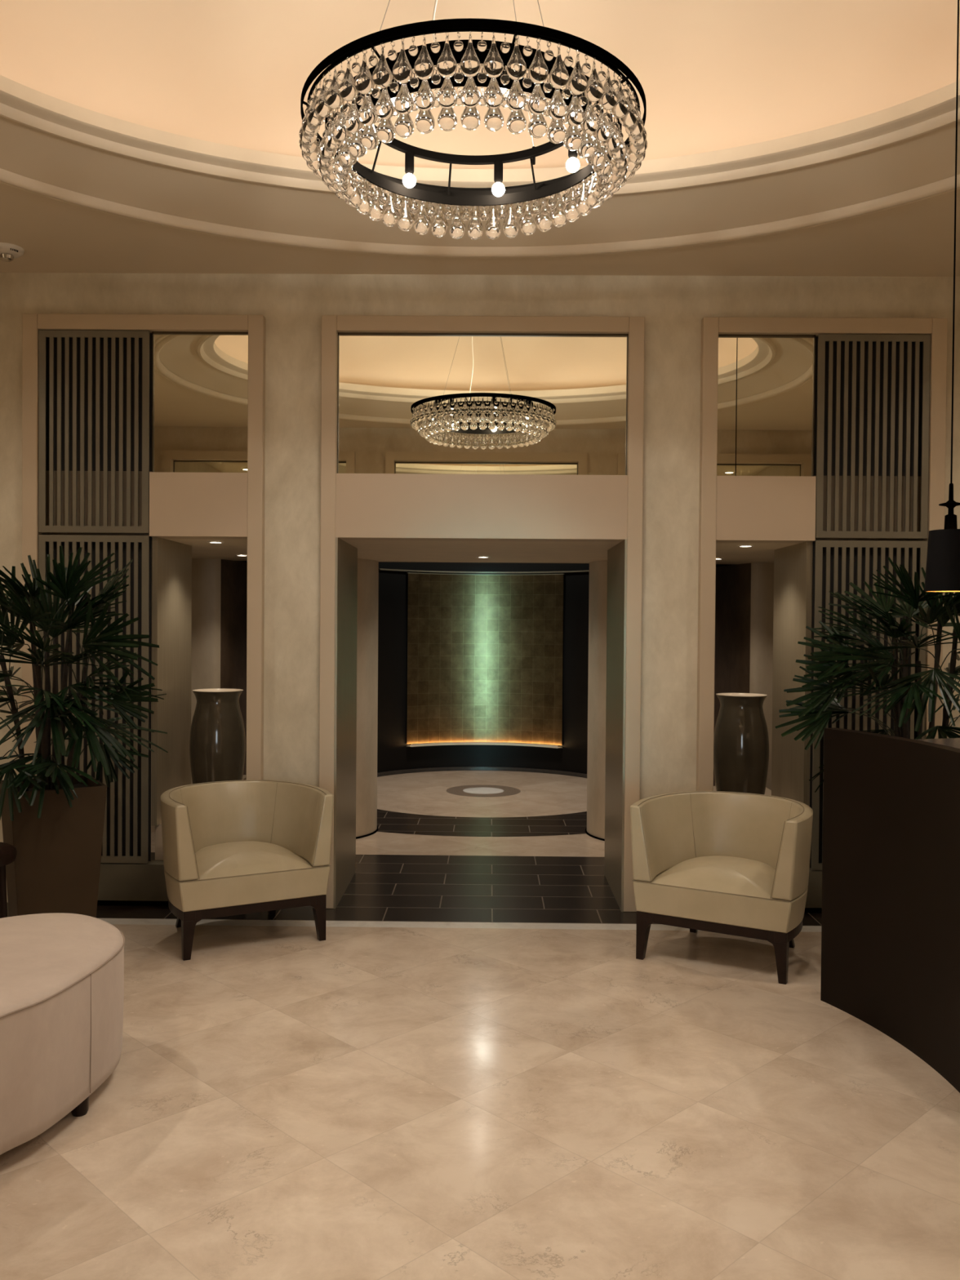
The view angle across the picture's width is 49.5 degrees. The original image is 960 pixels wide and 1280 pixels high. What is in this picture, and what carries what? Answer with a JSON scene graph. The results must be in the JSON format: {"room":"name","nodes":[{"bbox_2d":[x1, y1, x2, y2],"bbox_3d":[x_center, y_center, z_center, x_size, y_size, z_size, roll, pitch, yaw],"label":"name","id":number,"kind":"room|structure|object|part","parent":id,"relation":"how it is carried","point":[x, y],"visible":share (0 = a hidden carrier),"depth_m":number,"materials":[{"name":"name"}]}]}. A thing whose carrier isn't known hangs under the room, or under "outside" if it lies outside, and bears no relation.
{"room":"hotel lobby","nodes":[
{"label":"hotel lobby","id":0,"kind":"room"},
{"bbox_2d":[0,774,106,917],"bbox_3d":[-2.004,1.064,4.878,0.410,0.790,0.410,0,1,-31],"label":"planter","id":1,"kind":"object","parent":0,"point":[55,868],"depth_m":4.72,"materials":[{"name":"brown wood"}]},
{"bbox_2d":[151,558,247,832],"bbox_3d":[-2.103,0.402,8.182,1.004,2.010,2.490,1,1,44],"label":"wall","id":2,"kind":"structure","parent":0,"point":[219,586],"depth_m":7.65,"materials":[{"name":"paint"}]},
{"bbox_2d":[151,770,604,857],"bbox_3d":[0.030,1.403,9.493,6.700,0.001,5.060,0,1,1],"label":"floor","id":3,"kind":"structure","parent":0,"point":[425,793],"depth_m":8.78,"materials":[{"name":"stone"}]},
{"bbox_2d":[355,558,378,839],"bbox_3d":[-1.215,0.415,7.770,0.920,2.010,0.920,0,1,1],"label":"column","id":4,"kind":"structure","parent":3,"relation":"on","point":[367,569],"depth_m":7.56,"materials":[{"name":"paint"}]},
{"bbox_2d":[446,784,520,796],"bbox_3d":[0.032,1.399,9.673,0.690,0.001,0.690,0,1,1],"label":"trim","id":5,"kind":"structure","parent":3,"relation":"on","point":[458,790],"depth_m":9.66,"materials":[{"name":"grey stone"}]},
{"bbox_2d":[585,560,607,840],"bbox_3d":[1.255,0.435,7.745,0.920,2.010,0.920,0,1,1],"label":"column","id":6,"kind":"structure","parent":3,"relation":"on","point":[597,589],"depth_m":7.55,"materials":[{"name":"paint"}]},
{"bbox_2d":[7,852,822,925],"bbox_3d":[-0.004,1.454,6.186,6.700,0.001,1.555,0,1,1],"label":"floor","id":7,"kind":"structure","parent":0,"point":[382,887],"depth_m":5.95,"materials":[{"name":"tile"}]},
{"bbox_2d":[155,774,246,860],"bbox_3d":[-1.620,1.218,6.702,0.714,0.430,1.870,0,1,1],"label":"ledge","id":8,"kind":"object","parent":7,"relation":"on","point":[158,835],"visible":0.02,"depth_m":5.77,"materials":[{"name":"beige"}]},
{"bbox_2d":[189,688,245,783],"bbox_3d":[-1.543,0.654,6.127,0.320,0.718,0.320,0,1,1],"label":"floor vase","id":9,"kind":"object","parent":8,"relation":"on","point":[217,739],"visible":0.86,"depth_m":6.00,"materials":[{"name":"brown ceramic"}]},
{"bbox_2d":[713,786,771,795],"bbox_3d":[1.626,1.244,6.669,0.714,0.430,1.870,0,1,1],"label":"ledge","id":10,"kind":"object","parent":7,"relation":"on","point":[767,792],"visible":0.02,"depth_m":7.06,"materials":[{"name":"beige"}]},
{"bbox_2d":[713,693,768,795],"bbox_3d":[1.526,0.678,6.096,0.320,0.718,0.320,0,1,1],"label":"floor vase","id":11,"kind":"object","parent":10,"relation":"on","point":[741,738],"visible":0.86,"depth_m":5.97,"materials":[{"name":"brown ceramic"}]},
{"bbox_2d":[0,924,959,1279],"bbox_3d":[-0.064,1.544,0.365,6.700,0.001,9.880,0,1,1],"label":"floor","id":12,"kind":"structure","parent":0,"point":[278,1102],"depth_m":3.23,"materials":[{"name":"beige stone"}]},
{"bbox_2d":[0,842,17,918],"bbox_3d":[-2.185,1.179,4.446,0.380,0.571,0.380,0,1,1],"label":"chair","id":13,"kind":"object","parent":12,"relation":"on","point":[8,852],"visible":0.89,"depth_m":4.52,"materials":[{"name":"brown wood"}]},
{"bbox_3d":[-2.088,1.208,4.545,0.042,0.512,0.061,1,1,30],"label":"leg","id":14,"kind":"part","parent":13,"relation":"part of","materials":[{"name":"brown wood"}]},
{"bbox_3d":[-2.183,0.926,4.442,0.380,0.065,0.380,0,1,1],"label":"seat","id":15,"kind":"part","parent":13,"relation":"part of","materials":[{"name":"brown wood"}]},
{"bbox_2d":[0,912,124,1155],"bbox_3d":[-1.635,1.244,3.097,0.866,0.490,1.589,0,1,1],"label":"ottoman","id":16,"kind":"object","parent":12,"relation":"on","point":[62,974],"visible":1,"depth_m":3.17,"materials":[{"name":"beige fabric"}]},
{"bbox_2d":[0,912,123,1016],"bbox_3d":[-1.633,1.018,3.094,0.855,0.038,1.578,0,1,1],"label":"cushion","id":17,"kind":"object","parent":16,"relation":"on","point":[44,957],"depth_m":3.34,"materials":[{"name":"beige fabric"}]},
{"bbox_2d":[0,545,168,917],"bbox_3d":[-2.004,0.517,4.924,1.094,1.875,1.129,0,1,1],"label":"potted palm","id":18,"kind":"object","parent":12,"relation":"on","point":[54,824],"visible":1,"depth_m":4.71,"materials":[{"name":"green plant"}]},
{"bbox_2d":[160,779,333,960],"bbox_3d":[-1.205,1.103,5.202,0.799,0.715,0.662,0,1,-28],"label":"armchair","id":19,"kind":"object","parent":12,"relation":"on","point":[230,847],"visible":1,"depth_m":5.06,"materials":[{"name":"beige leather"}]},
{"bbox_3d":[-1.495,1.357,5.272,0.070,0.200,0.095,0,1,-28],"label":"leg","id":20,"kind":"part","parent":19,"relation":"part of","materials":[{"name":"brown wood"}]},
{"bbox_3d":[-1.329,1.355,4.800,0.084,0.222,0.053,0,1,-28],"label":"leg","id":21,"kind":"part","parent":19,"relation":"part of","materials":[{"name":"brown wood"}]},
{"bbox_3d":[-1.198,1.260,5.190,0.716,0.044,0.622,0,1,-28],"label":"wooden frame","id":22,"kind":"part","parent":19,"relation":"part of","materials":[{"name":"brown wood"}]},
{"bbox_3d":[-1.180,1.058,5.156,0.586,0.081,0.553,0,1,-28],"label":"seat","id":23,"kind":"part","parent":19,"relation":"part of","materials":[{"name":"beige leather"}]},
{"bbox_3d":[-1.105,1.356,5.483,0.070,0.200,0.095,0,1,-28],"label":"leg","id":24,"kind":"part","parent":19,"relation":"part of","materials":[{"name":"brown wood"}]},
{"bbox_3d":[-0.800,1.354,5.086,0.084,0.222,0.053,0,1,-28],"label":"leg","id":25,"kind":"part","parent":19,"relation":"part of","materials":[{"name":"brown wood"}]},
{"bbox_2d":[98,918,821,932],"bbox_3d":[-0.013,1.467,5.356,6.700,0.001,0.105,0,1,1],"label":"trim","id":26,"kind":"structure","parent":12,"relation":"on","point":[112,921],"depth_m":5.36,"materials":[{"name":"white stone"}]},
{"bbox_2d":[630,791,813,984],"bbox_3d":[1.185,1.125,4.949,0.799,0.715,0.662,1,1,29],"label":"armchair","id":27,"kind":"object","parent":12,"relation":"on","point":[728,863],"visible":1,"depth_m":4.81,"materials":[{"name":"beige leather"}]},
{"bbox_3d":[0.774,1.370,4.838,0.084,0.222,0.053,1,1,29],"label":"leg","id":28,"kind":"part","parent":27,"relation":"part of","materials":[{"name":"brown wood"}]},
{"bbox_3d":[1.083,1.377,5.232,0.070,0.200,0.095,1,1,29],"label":"leg","id":29,"kind":"part","parent":27,"relation":"part of","materials":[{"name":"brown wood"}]},
{"bbox_3d":[1.160,1.081,4.904,0.586,0.081,0.553,1,1,29],"label":"seat","id":30,"kind":"part","parent":27,"relation":"part of","materials":[{"name":"beige leather"}]},
{"bbox_3d":[1.175,1.283,4.937,0.716,0.044,0.622,1,1,29],"label":"wooden frame","id":31,"kind":"part","parent":27,"relation":"part of","materials":[{"name":"brown wood"}]},
{"bbox_3d":[1.300,1.379,4.545,0.084,0.222,0.053,1,1,29],"label":"leg","id":32,"kind":"part","parent":27,"relation":"part of","materials":[{"name":"brown wood"}]},
{"bbox_3d":[1.472,1.384,5.016,0.070,0.200,0.095,1,1,29],"label":"leg","id":33,"kind":"part","parent":27,"relation":"part of","materials":[{"name":"brown wood"}]},
{"bbox_2d":[775,557,959,792],"bbox_3d":[2.033,0.548,4.936,1.078,1.882,1.202,0,1,-34],"label":"potted palm","id":34,"kind":"object","parent":12,"relation":"on","point":[902,698],"visible":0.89,"depth_m":4.90,"materials":[{"name":"green plant"}]},
{"bbox_2d":[820,727,959,1093],"bbox_3d":[1.794,0.943,3.632,0.614,1.130,1.468,0,1,-6],"label":"reception desk","id":35,"kind":"object","parent":12,"relation":"on","point":[891,921],"visible":1,"depth_m":3.91,"materials":[{"name":"brown wood"}]},
{"bbox_2d":[916,737,959,748],"bbox_3d":[1.836,0.419,3.567,0.544,0.030,1.310,0,1,1],"label":"countertop","id":36,"kind":"structure","parent":35,"relation":"on","point":[952,742],"depth_m":4.06,"materials":[{"name":"stone"}]},
{"bbox_2d":[0,272,959,902],"bbox_3d":[0.010,-0.494,6.053,6.700,3.900,0.780,0,1,1],"label":"wall","id":37,"kind":"structure","parent":0,"point":[673,308],"depth_m":5.66,"materials":[{"name":"paint"}]},
{"bbox_2d":[38,534,151,862],"bbox_3d":[-2.098,0.321,5.677,0.597,1.778,0.055,0,1,1],"label":"slatted screen","id":38,"kind":"object","parent":37,"relation":"attached to","point":[126,833],"visible":0.53,"depth_m":5.66,"materials":[{"name":"paint"}]},
{"bbox_2d":[38,329,152,533],"bbox_3d":[-2.086,-1.126,5.654,0.597,1.089,0.055,0,1,1],"label":"slatted screen","id":39,"kind":"object","parent":37,"relation":"attached to","point":[95,391],"visible":1,"depth_m":5.63,"materials":[{"name":"paint"}]},
{"bbox_2d":[97,900,168,906],"bbox_3d":[-1.840,1.432,5.717,1.138,0.030,0.090,0,1,1],"label":"trim","id":40,"kind":"structure","parent":37,"relation":"attached to","point":[132,903],"depth_m":5.67,"materials":[{"name":"black wood"}]},
{"bbox_2d":[97,859,168,901],"bbox_3d":[-1.839,1.318,5.715,1.138,0.198,0.110,0,1,1],"label":"trim","id":41,"kind":"structure","parent":37,"relation":"attached to","point":[141,882],"depth_m":5.66,"materials":[{"name":"paint"}]},
{"bbox_2d":[22,313,265,780],"bbox_3d":[-1.828,-0.153,5.657,1.302,3.202,0.060,0,1,1],"label":"trim","id":42,"kind":"structure","parent":37,"relation":"attached to","point":[255,325],"depth_m":5.62,"materials":[{"name":"beige paint"}]},
{"bbox_2d":[151,537,191,826],"bbox_3d":[-1.776,0.223,6.018,0.030,1.580,0.650,0,1,1],"label":"trim","id":43,"kind":"structure","parent":37,"relation":"attached to","point":[171,561],"depth_m":5.93,"materials":[{"name":"brown painted plaster"}]},
{"bbox_2d":[149,471,247,539],"bbox_3d":[-1.519,-0.733,5.708,0.531,0.345,0.174,0,1,1],"label":"trim","id":44,"kind":"structure","parent":37,"relation":"attached to","point":[183,505],"depth_m":5.62,"materials":[{"name":"beige paint"}]},
{"bbox_2d":[151,331,248,472],"bbox_3d":[-1.514,-1.275,5.657,0.529,0.790,0.016,0,1,1],"label":"wall mirror","id":45,"kind":"object","parent":37,"relation":"attached to","point":[200,380],"visible":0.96,"depth_m":5.66,"materials":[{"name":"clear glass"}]},
{"bbox_2d":[333,537,357,908],"bbox_3d":[-0.776,0.445,6.047,0.012,2.010,0.837,0,1,1],"label":"trim","id":46,"kind":"structure","parent":37,"relation":"attached to","point":[346,554],"depth_m":5.96,"materials":[{"name":"beige paint"}]},
{"bbox_2d":[335,473,627,542],"bbox_3d":[0.008,-0.721,5.694,1.570,0.345,0.172,0,1,1],"label":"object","id":47,"kind":"structure","parent":37,"relation":"attached to","point":[369,506],"depth_m":5.61,"materials":[{"name":"beige paint"}]},
{"bbox_2d":[319,315,644,911],"bbox_3d":[0.003,-0.139,5.639,1.734,3.202,0.060,0,1,1],"label":"trim","id":48,"kind":"structure","parent":37,"relation":"attached to","point":[331,325],"depth_m":5.60,"materials":[{"name":"beige paint"}]},
{"bbox_2d":[337,332,628,475],"bbox_3d":[0.012,-1.263,5.641,1.570,0.790,0.016,0,1,1],"label":"wall mirror","id":49,"kind":"object","parent":37,"relation":"attached to","point":[430,403],"visible":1,"depth_m":5.64,"materials":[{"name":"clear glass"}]},
{"bbox_2d":[604,539,626,911],"bbox_3d":[0.781,0.458,6.032,0.012,2.010,0.837,0,1,1],"label":"trim","id":50,"kind":"structure","parent":37,"relation":"attached to","point":[617,554],"depth_m":5.93,"materials":[{"name":"beige paint"}]},
{"bbox_2d":[715,475,816,542],"bbox_3d":[1.536,-0.709,5.677,0.531,0.345,0.174,0,1,1],"label":"trim","id":51,"kind":"structure","parent":37,"relation":"attached to","point":[750,508],"depth_m":5.59,"materials":[{"name":"beige paint"}]},
{"bbox_2d":[716,334,815,475],"bbox_3d":[1.539,-1.250,5.626,0.529,0.790,0.016,0,1,1],"label":"wall mirror","id":52,"kind":"object","parent":37,"relation":"attached to","point":[766,383],"visible":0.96,"depth_m":5.63,"materials":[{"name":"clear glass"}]},
{"bbox_2d":[771,541,812,805],"bbox_3d":[1.784,0.251,5.982,0.030,1.580,0.650,0,1,1],"label":"trim","id":53,"kind":"structure","parent":37,"relation":"attached to","point":[793,564],"depth_m":5.93,"materials":[{"name":"brown painted plaster"}]},
{"bbox_2d":[804,907,822,912],"bbox_3d":[1.822,1.461,5.680,1.138,0.030,0.090,0,1,1],"label":"trim","id":54,"kind":"structure","parent":37,"relation":"attached to","point":[806,909],"depth_m":5.63,"materials":[{"name":"brown metal"}]},
{"bbox_2d":[804,867,822,907],"bbox_3d":[1.823,1.347,5.678,1.138,0.198,0.110,0,1,1],"label":"trim","id":55,"kind":"structure","parent":37,"relation":"attached to","point":[814,897],"depth_m":5.62,"materials":[{"name":"paint"}]},
{"bbox_2d":[696,316,947,791],"bbox_3d":[1.834,-0.124,5.620,1.302,3.202,0.060,0,1,1],"label":"trim","id":56,"kind":"structure","parent":37,"relation":"attached to","point":[711,326],"depth_m":5.58,"materials":[{"name":"beige paint"}]},
{"bbox_2d":[809,540,927,870],"bbox_3d":[2.097,0.355,5.635,0.597,1.778,0.055,0,1,1],"label":"slatted screen","id":57,"kind":"object","parent":37,"relation":"attached to","point":[836,564],"visible":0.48,"depth_m":5.61,"materials":[{"name":"paint"}]},
{"bbox_2d":[813,333,930,539],"bbox_3d":[2.108,-1.092,5.612,0.597,1.089,0.055,0,1,1],"label":"slatted screen","id":58,"kind":"object","parent":37,"relation":"attached to","point":[872,392],"visible":0.98,"depth_m":5.59,"materials":[{"name":"paint"}]},
{"bbox_2d":[0,0,959,168],"bbox_3d":[-0.001,-2.472,3.347,4.710,0.740,3.490,0,1,1],"label":"ceiling","id":59,"kind":"structure","parent":0,"point":[713,75],"depth_m":4.53,"materials":[{"name":"paint"}]},
{"bbox_2d":[298,0,647,239],"bbox_3d":[-0.017,-2.153,3.353,1.109,1.409,1.108,1,1,39],"label":"chandelier","id":60,"kind":"object","parent":59,"relation":"hanging from","point":[601,142],"visible":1,"depth_m":3.04,"materials":[{"name":"clear glass"}]},
{"bbox_3d":[-0.409,-1.659,3.604,0.176,0.108,0.008,1,1,32],"label":"bracket arm","id":61,"kind":"part","parent":60,"relation":"part of","materials":[{"name":"brown metal"}]},
{"bbox_3d":[-0.264,-1.649,2.972,0.008,0.108,0.176,1,1,32],"label":"bracket arm","id":62,"kind":"part","parent":60,"relation":"part of","materials":[{"name":"brown metal"}]},
{"bbox_2d":[403,151,415,187],"bbox_3d":[-0.247,-1.646,3.652,0.046,0.121,0.045,0,1,1],"label":"bulb","id":63,"kind":"object","parent":60,"relation":"attached to","point":[409,180],"depth_m":3.64,"materials":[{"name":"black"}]},
{"bbox_3d":[-0.087,-2.267,3.187,0.047,1.099,0.360,1,1,17],"label":"power cord","id":64,"kind":"part","parent":60,"relation":"part of","materials":[{"name":"white plastic"}]},
{"bbox_3d":[-0.123,-1.660,3.807,0.008,0.108,0.176,0,1,-13],"label":"bracket arm","id":65,"kind":"part","parent":60,"relation":"part of","materials":[{"name":"brown metal"}]},
{"bbox_2d":[492,160,504,196],"bbox_3d":[0.066,-1.645,3.719,0.046,0.121,0.045,0,1,1],"label":"bulb","id":66,"kind":"object","parent":60,"relation":"attached to","point":[498,188],"depth_m":3.71,"materials":[{"name":"black"}]},
{"bbox_2d":[497,48,505,93],"bbox_3d":[0.057,-1.634,3.000,0.046,0.121,0.045,0,1,1],"label":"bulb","id":67,"kind":"object","parent":60,"relation":"attached to","point":[499,49],"depth_m":2.98,"materials":[{"name":"black"}]},
{"bbox_3d":[0.082,-1.645,2.913,0.008,0.108,0.176,0,1,-13],"label":"bracket arm","id":68,"kind":"part","parent":60,"relation":"part of","materials":[{"name":"brown metal"}]},
{"bbox_3d":[0.223,-1.657,3.749,0.008,0.108,0.176,1,1,32],"label":"bracket arm","id":69,"kind":"part","parent":60,"relation":"part of","materials":[{"name":"brown metal"}]},
{"bbox_2d":[565,149,579,172],"bbox_3d":[0.314,-1.640,3.516,0.046,0.121,0.045,0,1,1],"label":"bulb","id":70,"kind":"object","parent":60,"relation":"attached to","point":[572,165],"depth_m":3.50,"materials":[{"name":"black"}]},
{"bbox_3d":[0.368,-1.646,3.117,0.176,0.108,0.008,1,1,32],"label":"bracket arm","id":71,"kind":"part","parent":60,"relation":"part of","materials":[{"name":"brown metal"}]},
{"bbox_2d":[0,75,959,199],"bbox_3d":[-0.004,-2.086,3.353,4.710,0.102,3.490,0,1,1],"label":"trim","id":72,"kind":"structure","parent":59,"relation":"attached to","point":[21,104],"depth_m":4.48,"materials":[{"name":"paint"}]},
{"bbox_2d":[924,0,959,592],"bbox_3d":[1.772,-1.357,3.892,0.176,2.350,0.176,0,1,1],"label":"pendant lamp","id":73,"kind":"object","parent":59,"relation":"hanging from","point":[943,557],"visible":1,"depth_m":3.88,"materials":[{"name":"brown metal"}]},
{"bbox_3d":[1.764,-0.296,3.908,0.176,0.228,0.176,0,1,1],"label":"lamp shade","id":74,"kind":"part","parent":73,"relation":"part of","materials":[{"name":"black fabric"}]},
{"bbox_3d":[1.774,-1.557,3.888,0.006,1.950,0.006,0,1,1],"label":"hanging rod","id":75,"kind":"part","parent":73,"relation":"part of","materials":[{"name":"brown metal"}]},
{"bbox_2d":[0,115,959,247],"bbox_3d":[-0.005,-2.007,3.355,4.860,0.100,3.900,0,1,1],"label":"ceiling","id":76,"kind":"structure","parent":0,"point":[26,151],"depth_m":4.79,"materials":[{"name":"paint"}]},
{"bbox_2d":[0,183,959,276],"bbox_3d":[-0.005,-1.943,3.416,6.700,0.001,4.450,0,1,1],"label":"ceiling","id":77,"kind":"structure","parent":0,"point":[915,239],"depth_m":5.33,"materials":[{"name":"paint"}]},
{"bbox_2d":[0,242,24,262],"bbox_3d":[-2.406,-1.958,5.295,0.164,0.066,0.164,0,1,1],"label":"smoke detector","id":78,"kind":"object","parent":77,"relation":"attached to","point":[8,251],"visible":1,"depth_m":5.26,"materials":[{"name":"white plastic"}]},
{"bbox_2d":[0,168,959,258],"bbox_3d":[-0.005,-1.944,3.356,4.984,0.042,4.024,0,1,1],"label":"trim","id":79,"kind":"structure","parent":77,"relation":"attached to","point":[7,178],"depth_m":5.03,"materials":[{"name":"paint"}]},
{"bbox_2d":[377,769,586,836],"bbox_3d":[0.032,1.399,9.673,4.180,0.001,4.180,0,1,1],"label":"floor","id":80,"kind":"structure","parent":0,"point":[388,821],"depth_m":8.02,"materials":[{"name":"tile"}]},
{"bbox_2d":[377,562,589,773],"bbox_3d":[0.045,0.021,9.937,2.970,2.750,2.399,0,1,1],"label":"wall","id":81,"kind":"structure","parent":0,"point":[393,754],"depth_m":10.72,"materials":[{"name":"black paint"}]},
{"bbox_2d":[377,766,586,777],"bbox_3d":[0.035,1.377,10.018,2.766,0.035,2.074,0,1,1],"label":"baseboard","id":82,"kind":"structure","parent":81,"relation":"attached to","point":[451,768],"depth_m":10.91,"materials":[{"name":"grey stone"}]},
{"bbox_2d":[379,568,589,573],"bbox_3d":[0.059,-0.709,10.747,2.180,0.015,0.552,0,1,1],"label":"trim","id":83,"kind":"structure","parent":81,"relation":"attached to","point":[382,569],"depth_m":10.87,"materials":[{"name":"brown metal"}]},
{"bbox_2d":[405,572,564,748],"bbox_3d":[0.053,0.209,10.864,1.628,1.805,0.349,0,1,1],"label":"panel","id":84,"kind":"object","parent":81,"relation":"attached to","point":[485,651],"visible":1,"depth_m":10.95,"materials":[{"name":"brown metal"}]},
{"bbox_2d":[50,533,915,564],"bbox_3d":[0.019,-0.660,6.796,6.700,0.190,2.030,0,1,1],"label":"ceiling","id":85,"kind":"structure","parent":0,"point":[421,551],"depth_m":6.54,"materials":[{"name":"paint"}]},
{"bbox_2d":[207,541,223,543],"bbox_3d":[-1.520,-0.561,5.988,0.096,0.005,0.096,0,1,1],"label":"recessed light","id":86,"kind":"object","parent":85,"relation":"in","point":[214,542],"visible":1,"depth_m":5.97,"materials":[{"name":"white plastic"}]},
{"bbox_2d":[737,545,754,546],"bbox_3d":[1.520,-0.537,5.957,0.096,0.005,0.096,0,1,1],"label":"recessed light","id":87,"kind":"object","parent":85,"relation":"in","point":[737,545],"visible":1,"depth_m":5.95,"materials":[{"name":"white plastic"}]},
{"bbox_2d":[713,562,812,806],"bbox_3d":[2.165,0.435,8.146,0.993,2.010,2.472,0,1,-43],"label":"wall","id":88,"kind":"structure","parent":0,"point":[744,593],"depth_m":7.67,"materials":[{"name":"paint"}]}
]}

